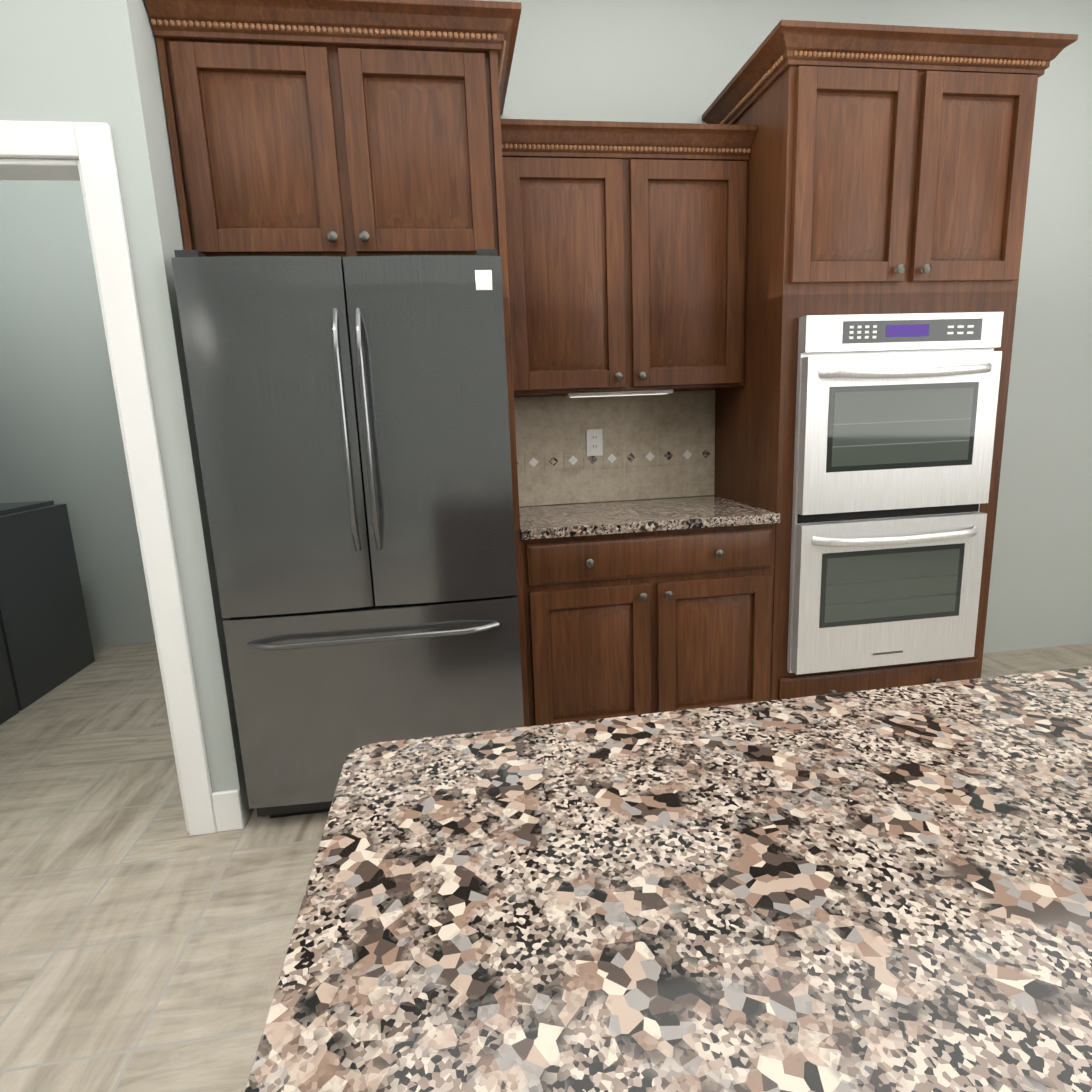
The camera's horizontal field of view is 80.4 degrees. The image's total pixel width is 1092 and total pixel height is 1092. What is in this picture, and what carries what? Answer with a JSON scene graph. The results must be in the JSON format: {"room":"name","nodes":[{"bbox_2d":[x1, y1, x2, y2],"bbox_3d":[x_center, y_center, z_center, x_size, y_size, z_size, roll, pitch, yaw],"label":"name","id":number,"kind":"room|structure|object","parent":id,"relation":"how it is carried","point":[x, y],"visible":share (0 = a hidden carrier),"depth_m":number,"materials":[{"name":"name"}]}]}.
{"room":"kitchen","nodes":[
{"label":"kitchen","id":0,"kind":"room"},
{"bbox_2d":[0,0,253,825],"bbox_3d":[-2.108,-0.520,1.781,2.086,3.100,0.120,-4,11,-8],"label":"wall","id":1,"kind":"structure","parent":0,"point":[61,441],"depth_m":2.11,"materials":[{"name":"grey paint"}]},
{"bbox_2d":[0,120,216,835],"bbox_3d":[-1.628,-0.073,1.940,0.980,2.125,0.160,-4,11,-8],"label":"door frame","id":2,"kind":"structure","parent":1,"relation":"attached to","point":[93,168],"depth_m":1.86,"materials":[{"name":"white"}]},
{"bbox_2d":[212,789,244,831],"bbox_3d":[1.286,1.128,0.377,8.200,0.140,5.770,-4,11,-8],"label":"baseboard","id":3,"kind":"structure","parent":1,"relation":"attached to","point":[228,810],"depth_m":2.13,"materials":[{"name":"white wood"}]},
{"bbox_2d":[0,642,1091,1091],"bbox_3d":[1.183,1.114,1.095,8.500,0.100,7.500,-4,11,-8],"label":"floor","id":4,"kind":"structure","parent":0,"point":[144,938],"depth_m":1.84,"materials":[{"name":"wood"}]},
{"bbox_2d":[0,624,18,724],"bbox_3d":[-2.874,0.245,2.642,0.670,1.330,0.680,-4,11,-8],"label":"washer","id":5,"kind":"object","parent":4,"relation":"on","point":[9,709],"visible":1,"depth_m":3.07,"materials":[{"name":"grey metal"}]},
{"bbox_2d":[0,500,94,710],"bbox_3d":[-2.974,0.243,3.347,0.670,1.070,0.680,-4,11,-8],"label":"dryer","id":6,"kind":"object","parent":4,"relation":"on","point":[45,631],"visible":1,"depth_m":3.37,"materials":[{"name":"black painted metal"}]},
{"bbox_2d":[144,0,529,726],"bbox_3d":[-0.596,-0.407,2.414,1.056,2.516,0.679,-4,11,-8],"label":"cabinet","id":7,"kind":"object","parent":4,"relation":"on","point":[340,128],"visible":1,"depth_m":1.97,"materials":[{"name":"brown wood"}]},
{"bbox_2d":[171,249,523,817],"bbox_3d":[-0.597,-0.027,2.349,0.910,1.795,0.849,-4,11,-8],"label":"refrigerator","id":8,"kind":"object","parent":4,"relation":"on","point":[351,417],"visible":0.98,"depth_m":1.96,"materials":[{"name":"black metal"}]},
{"bbox_2d":[519,495,779,725],"bbox_3d":[0.366,0.307,2.716,0.971,0.922,0.644,-4,11,-8],"label":"base cabinet","id":9,"kind":"object","parent":4,"relation":"on","point":[638,607],"visible":0.85,"depth_m":2.42,"materials":[{"name":"brown wood"}]},
{"bbox_2d":[245,666,1091,1091],"bbox_3d":[0.483,0.719,0.595,1.310,0.922,0.756,-4,11,-8],"label":"kitchen island","id":10,"kind":"object","parent":4,"relation":"on","point":[881,890],"visible":1,"depth_m":0.51,"materials":[{"name":"multicoloured stone"}]},
{"bbox_2d":[702,20,1077,699],"bbox_3d":[1.282,-0.537,2.689,1.082,2.516,0.659,-4,11,-8],"label":"tall cabinet","id":11,"kind":"object","parent":4,"relation":"on","point":[888,168],"visible":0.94,"depth_m":2.29,"materials":[{"name":"brown wood"}]},
{"bbox_2d":[787,312,1003,674],"bbox_3d":[1.325,-0.174,2.433,0.776,1.340,0.125,-4,11,-8],"label":"double oven","id":12,"kind":"object","parent":11,"relation":"in","point":[895,421],"visible":1,"depth_m":2.42,"materials":[{"name":"silver metal"}]},
{"bbox_2d":[482,0,1091,653],"bbox_3d":[1.834,-0.942,3.120,6.375,3.100,0.180,-4,11,-8],"label":"wall","id":13,"kind":"structure","parent":0,"point":[574,60],"depth_m":2.95,"materials":[{"name":"grey paint"}]},
{"bbox_2d":[514,390,714,506],"bbox_3d":[0.292,-0.436,2.886,0.971,0.474,0.016,-4,11,-8],"label":"backsplash","id":14,"kind":"structure","parent":13,"relation":"attached to","point":[658,446],"depth_m":2.89,"materials":[{"name":"tile"}]},
{"bbox_2d":[586,429,602,455],"bbox_3d":[0.215,-0.458,2.861,0.072,0.116,0.008,-4,11,-8],"label":"outlet","id":15,"kind":"object","parent":14,"relation":"attached to","point":[594,440],"visible":1,"depth_m":2.86,"materials":[{"name":"white plastic"}]},
{"bbox_2d":[501,119,756,397],"bbox_3d":[0.291,-1.087,2.581,0.971,0.950,0.369,-4,11,-8],"label":"upper cabinet","id":16,"kind":"object","parent":13,"relation":"attached to","point":[626,249],"visible":0.94,"depth_m":2.44,"materials":[{"name":"brown wood"}]}
]}

